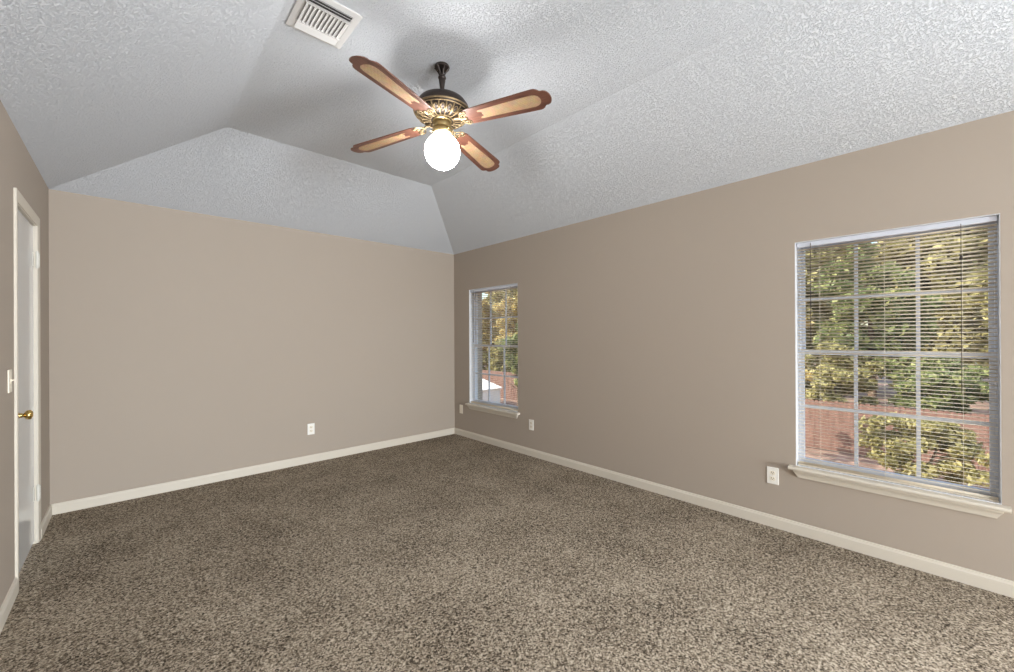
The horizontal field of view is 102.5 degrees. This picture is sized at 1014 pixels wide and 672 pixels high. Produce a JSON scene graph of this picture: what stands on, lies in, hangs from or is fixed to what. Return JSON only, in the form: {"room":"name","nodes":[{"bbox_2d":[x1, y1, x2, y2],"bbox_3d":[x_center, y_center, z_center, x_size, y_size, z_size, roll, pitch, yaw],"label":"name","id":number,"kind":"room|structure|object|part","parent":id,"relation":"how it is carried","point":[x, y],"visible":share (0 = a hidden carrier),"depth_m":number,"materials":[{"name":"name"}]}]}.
{"room":"empty bedroom","nodes":[
{"label":"empty bedroom","id":0,"kind":"room"},
{"bbox_2d":[0,100,49,607],"bbox_3d":[0.118,0.150,-0.861,0.120,2.540,10.779,0,0,-43],"label":"wall","id":1,"kind":"structure","parent":0,"point":[18,170],"depth_m":2.06,"materials":[{"name":"beige paint"}]},
{"bbox_2d":[7,369,14,392],"bbox_3d":[-2.467,0.224,2.028,0.021,0.115,0.070,0,0,-43],"label":"light switch","id":2,"kind":"object","parent":1,"relation":"attached to","point":[9,372],"visible":1,"depth_m":2.00,"materials":[{"name":"beige plastic"}]},
{"bbox_3d":[-2.472,0.224,2.023,0.006,0.115,0.070,0,0,-43],"label":"plate","id":3,"kind":"part","parent":2,"relation":"part of","materials":[{"name":"beige plastic"}]},
{"bbox_2d":[0,505,51,633],"bbox_3d":[0.179,1.279,-0.824,0.013,0.080,10.559,0,0,-43],"label":"baseboard","id":4,"kind":"structure","parent":1,"relation":"attached to","point":[9,600],"depth_m":2.02,"materials":[{"name":"beige paint"}]},
{"bbox_2d":[13,187,40,579],"bbox_3d":[-2.846,0.282,2.371,0.172,2.108,0.760,0,0,-43],"label":"door","id":5,"kind":"structure","parent":1,"relation":"in","point":[27,349],"depth_m":2.42,"materials":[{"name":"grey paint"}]},
{"bbox_3d":[-2.842,0.306,2.374,0.035,2.024,0.630,0,0,-43],"label":"panel","id":6,"kind":"part","parent":5,"relation":"part of","materials":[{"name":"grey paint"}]},
{"bbox_3d":[-2.614,0.430,2.217,0.042,0.053,0.053,0,0,-43],"label":"knob","id":7,"kind":"part","parent":5,"relation":"part of","materials":[{"name":"gold metal"}]},
{"bbox_2d":[49,189,454,503],"bbox_3d":[-2.111,0.165,4.341,3.689,2.540,0.120,0,0,-43],"label":"wall","id":8,"kind":"structure","parent":0,"point":[183,344],"depth_m":3.76,"materials":[{"name":"beige paint"}]},
{"bbox_2d":[50,428,454,514],"bbox_3d":[-2.061,1.294,4.291,3.689,0.080,0.013,0,0,-43],"label":"baseboard","id":9,"kind":"structure","parent":8,"relation":"attached to","point":[83,503],"depth_m":3.77,"materials":[{"name":"beige paint"}]},
{"bbox_2d":[307,423,314,434],"bbox_3d":[-2.066,0.981,4.292,0.070,0.115,0.008,0,0,-43],"label":"wall outlet","id":10,"kind":"object","parent":8,"relation":"attached to","point":[311,427],"visible":1,"depth_m":4.29,"materials":[{"name":"white plastic"}]},
{"bbox_2d":[0,0,1013,254],"bbox_3d":[1.543,-1.416,0.470,4.029,0.580,10.779,0,0,-43],"label":"ceiling","id":11,"kind":"structure","parent":0,"point":[221,108],"depth_m":2.37,"materials":[{"name":"white paint"}]},
{"bbox_2d":[285,0,362,48],"bbox_3d":[-0.894,-1.535,1.986,0.264,0.015,0.300,0,0,-43],"label":"ceiling vent","id":12,"kind":"object","parent":11,"relation":"in","point":[330,22],"visible":1,"depth_m":1.98,"materials":[{"name":"white metal"}]},
{"bbox_2d":[349,55,551,171],"bbox_3d":[-0.381,-1.250,2.324,0.987,0.590,0.975,0,0,-19],"label":"ceiling fan","id":13,"kind":"object","parent":11,"relation":"hanging from","point":[442,110],"visible":1,"depth_m":2.24,"materials":[{"name":"brown wood"}]},
{"bbox_3d":[-0.758,-1.186,2.494,0.360,0.002,0.083,-4,7,23],"label":"cane panel","id":14,"kind":"part","parent":13,"relation":"part of","materials":[{"name":"beige wicker"}]},
{"bbox_3d":[-0.741,-1.190,2.486,0.508,0.006,0.149,-4,7,23],"label":"blade","id":15,"kind":"part","parent":13,"relation":"part of","materials":[{"name":"brown wood"}]},
{"bbox_3d":[-0.553,-1.198,1.947,0.083,0.002,0.360,10,6,25],"label":"cane panel","id":16,"kind":"part","parent":13,"relation":"part of","materials":[{"name":"beige wicker"}]},
{"bbox_3d":[-0.545,-1.202,1.964,0.149,0.006,0.508,10,6,25],"label":"blade","id":17,"kind":"part","parent":13,"relation":"part of","materials":[{"name":"brown wood"}]},
{"bbox_3d":[-0.369,-1.051,2.328,0.200,0.192,0.200,0,0,-43],"label":"lamp shade","id":18,"kind":"part","parent":13,"relation":"part of","materials":[{"name":"white glass"}]},
{"bbox_3d":[-0.196,-1.203,2.693,0.149,0.006,0.508,-16,-9,24],"label":"blade","id":19,"kind":"part","parent":13,"relation":"part of","materials":[{"name":"brown wood"}]},
{"bbox_3d":[-0.187,-1.200,2.709,0.083,0.002,0.360,-16,-9,24],"label":"cane panel","id":20,"kind":"part","parent":13,"relation":"part of","materials":[{"name":"beige wicker"}]},
{"bbox_3d":[-0.008,-1.208,2.150,0.508,0.006,0.149,2,-8,26],"label":"blade","id":21,"kind":"part","parent":13,"relation":"part of","materials":[{"name":"brown wood"}]},
{"bbox_3d":[0.009,-1.204,2.141,0.360,0.002,0.083,2,-8,26],"label":"cane panel","id":22,"kind":"part","parent":13,"relation":"part of","materials":[{"name":"beige wicker"}]},
{"bbox_2d":[0,434,1013,671],"bbox_3d":[1.482,1.364,0.386,3.809,0.100,10.559,0,0,-43],"label":"floor","id":23,"kind":"structure","parent":0,"point":[453,552],"depth_m":2.17,"materials":[{"name":"brown carpet"}]},
{"bbox_2d":[454,111,1013,580],"bbox_3d":[2.946,0.138,1.764,0.220,2.540,10.779,0,0,-43],"label":"wall","id":24,"kind":"structure","parent":0,"point":[656,341],"depth_m":3.06,"materials":[{"name":"beige paint"}]},
{"bbox_2d":[465,283,519,418],"bbox_3d":[-0.158,0.172,5.003,0.175,1.552,0.970,0,0,-43],"label":"window","id":25,"kind":"structure","parent":24,"relation":"in","point":[493,410],"depth_m":5.15,"materials":[{"name":"white paint"}]},
{"bbox_3d":[-0.117,0.135,5.036,0.070,1.478,0.908,0,0,-43],"label":"frame","id":26,"kind":"part","parent":25,"relation":"part of","materials":[{"name":"white plastic"}]},
{"bbox_3d":[-0.200,0.885,4.960,0.050,0.022,0.970,0,0,-43],"label":"sill","id":27,"kind":"part","parent":25,"relation":"part of","materials":[{"name":"beige paint"}]},
{"bbox_2d":[470,284,517,410],"bbox_3d":[-0.168,0.135,4.989,0.040,1.468,0.890,0,0,-43],"label":"mini blind","id":28,"kind":"object","parent":25,"relation":"attached to","point":[511,285],"visible":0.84,"depth_m":4.97,"materials":[{"name":"white plastic"}]},
{"bbox_3d":[-0.160,0.864,4.993,0.024,0.010,0.890,0,0,-43],"label":"rail","id":29,"kind":"part","parent":28,"relation":"part of","materials":[{"name":"beige plastic"}]},
{"bbox_3d":[0.040,-0.091,4.747,0.004,0.980,0.003,0,0,-43],"label":"lift cord","id":30,"kind":"part","parent":28,"relation":"part of","materials":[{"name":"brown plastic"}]},
{"bbox_3d":[-0.128,0.483,5.025,0.026,0.750,0.876,0,0,-43],"label":"sash","id":31,"kind":"part","parent":25,"relation":"part of","materials":[{"name":"white plastic"}]},
{"bbox_3d":[-0.109,-0.225,5.046,0.026,0.726,0.876,0,0,-43],"label":"sash","id":32,"kind":"part","parent":25,"relation":"part of","materials":[{"name":"white plastic"}]},
{"bbox_2d":[529,419,533,430],"bbox_3d":[0.267,0.980,4.487,0.008,0.115,0.070,0,0,-43],"label":"wall outlet","id":33,"kind":"object","parent":24,"relation":"attached to","point":[531,422],"visible":1,"depth_m":4.48,"materials":[{"name":"white plastic"}]},
{"bbox_2d":[454,428,1013,597],"bbox_3d":[2.873,1.269,1.677,0.013,0.080,10.559,0,0,-43],"label":"baseboard","id":34,"kind":"structure","parent":24,"relation":"attached to","point":[995,584],"depth_m":2.70,"materials":[{"name":"beige paint"}]},
{"bbox_2d":[767,466,778,484],"bbox_3d":[1.831,0.962,2.803,0.008,0.115,0.070,0,0,-43],"label":"wall outlet","id":35,"kind":"object","parent":24,"relation":"attached to","point":[772,473],"visible":1,"depth_m":2.80,"materials":[{"name":"white plastic"}]},
{"bbox_2d":[788,213,1011,518],"bbox_3d":[2.242,0.155,2.417,0.175,1.558,0.935,0,0,-43],"label":"window","id":36,"kind":"structure","parent":24,"relation":"in","point":[982,507],"depth_m":2.33,"materials":[{"name":"white paint"}]},
{"bbox_3d":[2.291,-0.243,2.461,0.026,0.729,0.841,0,0,-43],"label":"sash","id":37,"kind":"part","parent":36,"relation":"part of","materials":[{"name":"white plastic"}]},
{"bbox_2d":[797,215,998,501],"bbox_3d":[2.232,0.118,2.404,0.040,1.474,0.855,0,0,-43],"label":"mini blind","id":38,"kind":"object","parent":36,"relation":"attached to","point":[988,219],"visible":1,"depth_m":2.35,"materials":[{"name":"white plastic"}]},
{"bbox_3d":[2.027,0.129,2.634,0.027,1.434,0.001,0,0,-43],"label":"ladder cord","id":39,"kind":"part","parent":38,"relation":"part of","materials":[{"name":"beige plastic"}]},
{"bbox_3d":[2.236,0.128,2.408,0.027,1.434,0.001,0,0,-43],"label":"ladder cord","id":40,"kind":"part","parent":38,"relation":"part of","materials":[{"name":"white fabric"}]},
{"bbox_3d":[2.240,0.850,2.408,0.024,0.010,0.855,0,0,-43],"label":"rail","id":41,"kind":"part","parent":38,"relation":"part of","materials":[{"name":"beige plastic"}]},
{"bbox_3d":[2.428,-0.145,2.175,0.004,0.910,0.003,0,0,-43],"label":"lift cord","id":42,"kind":"part","parent":38,"relation":"part of","materials":[{"name":"white fabric"}]},
{"bbox_3d":[2.446,0.127,2.183,0.027,1.434,0.001,0,0,-43],"label":"ladder cord","id":43,"kind":"part","parent":38,"relation":"part of","materials":[{"name":"white fabric"}]},
{"bbox_3d":[2.272,0.468,2.439,0.026,0.753,0.841,0,0,-43],"label":"sash","id":44,"kind":"part","parent":36,"relation":"part of","materials":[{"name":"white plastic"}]},
{"bbox_3d":[2.199,0.872,2.374,0.050,0.022,0.935,0,0,-43],"label":"sill","id":45,"kind":"part","parent":36,"relation":"part of","materials":[{"name":"beige paint"}]},
{"label":"outside","id":46,"kind":"structure","parent":0,"visible":0},
{"bbox_2d":[484,359,989,489],"bbox_3d":[16.893,4.274,39.530,71.481,0.200,115.000,0,0,-43],"label":"ground","id":47,"kind":"structure","parent":46,"point":[885,386],"depth_m":14.86,"materials":[{"name":"green plant"}]},
{"bbox_2d":[482,343,491,369],"bbox_3d":[-2.578,2.268,34.621,2.822,4.195,3.033,0,0,-43],"label":"leafy shrub","id":48,"kind":"object","parent":47,"relation":"on","point":[483,353],"visible":0.08,"depth_m":34.32,"materials":[{"name":"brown plant"}]},
{"bbox_2d":[482,379,500,402],"bbox_3d":[-1.790,3.413,24.877,1.800,1.675,2.570,0,0,-43],"label":"garden shed","id":49,"kind":"object","parent":47,"relation":"on","point":[496,392],"visible":0.14,"depth_m":24.28,"materials":[{"name":"white"}]},
{"bbox_2d":[482,301,504,359],"bbox_3d":[-2.478,0.353,41.859,4.670,8.044,4.964,0,0,-15],"label":"leafy tree","id":50,"kind":"object","parent":47,"relation":"on","point":[497,315],"visible":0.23,"depth_m":40.56,"materials":[{"name":"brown plant"}]},
{"bbox_2d":[486,340,516,371],"bbox_3d":[-0.270,2.263,32.443,2.864,4.178,2.610,0,0,-15],"label":"leafy shrub","id":51,"kind":"object","parent":47,"relation":"on","point":[498,358],"visible":0.37,"depth_m":31.87,"materials":[{"name":"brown plant"}]},
{"bbox_2d":[485,289,517,366],"bbox_3d":[1.617,-3.720,47.553,8.210,16.360,9.145,0,0,-43],"label":"leafy tree","id":52,"kind":"object","parent":47,"relation":"on","point":[511,289],"visible":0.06,"depth_m":45.93,"materials":[{"name":"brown plant"}]},
{"bbox_2d":[492,292,517,370],"bbox_3d":[0.875,-0.090,38.003,4.950,8.893,4.684,0,0,-43],"label":"leafy tree","id":53,"kind":"object","parent":47,"relation":"on","point":[503,312],"visible":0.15,"depth_m":36.94,"materials":[{"name":"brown plant"}]},
{"bbox_3d":[0.870,-1.258,38.004,4.950,6.557,4.684,0,0,-43],"label":"crown","id":54,"kind":"part","parent":53,"relation":"part of","materials":[{"name":"green plant"}]},
{"bbox_2d":[498,323,517,405],"bbox_3d":[0.584,1.666,24.082,2.264,5.356,2.258,0,0,-11],"label":"leafy tree","id":55,"kind":"object","parent":47,"relation":"on","point":[515,336],"visible":0.23,"depth_m":24.14,"materials":[{"name":"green plant"}]},
{"bbox_2d":[482,370,989,471],"bbox_3d":[4.829,3.297,22.264,0.162,1.840,54.095,0,0,-43],"label":"wooden fence","id":56,"kind":"object","parent":47,"relation":"on","point":[813,416],"visible":0.12,"depth_m":14.50,"materials":[{"name":"red wood"}]},
{"bbox_2d":[805,363,814,392],"bbox_3d":[8.915,2.270,13.470,1.859,4.047,1.512,0,0,11],"label":"leafy tree","id":57,"kind":"object","parent":47,"relation":"on","point":[807,368],"visible":0.02,"depth_m":12.86,"materials":[{"name":"brown plant"}]},
{"bbox_2d":[806,302,814,344],"bbox_3d":[14.289,0.233,22.631,4.703,8.093,4.767,0,0,-43],"label":"leafy tree","id":58,"kind":"object","parent":47,"relation":"on","point":[807,325],"visible":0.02,"depth_m":20.95,"materials":[{"name":"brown plant"}]},
{"bbox_2d":[805,248,846,387],"bbox_3d":[19.001,-3.294,28.617,7.460,15.112,7.969,0,0,-43],"label":"leafy tree","id":59,"kind":"object","parent":47,"relation":"on","point":[807,382],"visible":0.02,"depth_m":26.12,"materials":[{"name":"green plant"}]},
{"bbox_2d":[807,246,881,368],"bbox_3d":[28.823,-3.203,36.297,7.709,16.418,7.963,0,0,4],"label":"leafy tree","id":60,"kind":"object","parent":47,"relation":"on","point":[817,362],"visible":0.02,"depth_m":34.81,"materials":[{"name":"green plant"}]},
{"bbox_2d":[805,341,885,407],"bbox_3d":[13.942,2.220,17.085,3.143,4.106,2.879,0,0,-43],"label":"leafy shrub","id":61,"kind":"object","parent":47,"relation":"on","point":[839,357],"visible":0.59,"depth_m":16.70,"materials":[{"name":"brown plant"}]},
{"bbox_2d":[811,243,948,416],"bbox_3d":[17.833,-0.244,20.017,5.208,9.012,4.024,0,0,-1],"label":"leafy tree","id":62,"kind":"object","parent":47,"relation":"on","point":[817,339],"visible":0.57,"depth_m":19.21,"materials":[{"name":"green plant"}]},
{"bbox_2d":[853,412,989,487],"bbox_3d":[10.980,3.187,10.781,2.684,2.193,1.852,0,0,31],"label":"leafy shrub","id":63,"kind":"object","parent":47,"relation":"on","point":[967,450],"visible":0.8,"depth_m":10.48,"materials":[{"name":"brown plant"}]},
{"bbox_2d":[865,228,988,395],"bbox_3d":[28.623,-3.235,26.737,7.461,15.440,7.719,0,0,-1],"label":"leafy tree","id":64,"kind":"object","parent":47,"relation":"on","point":[984,232],"visible":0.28,"depth_m":24.73,"materials":[{"name":"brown plant"}]},
{"bbox_2d":[888,357,988,416],"bbox_3d":[15.928,2.415,14.882,2.919,3.693,2.700,0,0,21],"label":"leafy shrub","id":65,"kind":"object","parent":47,"relation":"on","point":[983,371],"visible":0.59,"depth_m":14.49,"materials":[{"name":"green plant"}]},
{"bbox_2d":[965,260,987,335],"bbox_3d":[21.069,-0.011,15.476,4.372,8.507,4.868,0,0,-43],"label":"leafy tree","id":66,"kind":"object","parent":47,"relation":"on","point":[982,277],"visible":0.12,"depth_m":16.92,"materials":[{"name":"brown plant"}]}
]}

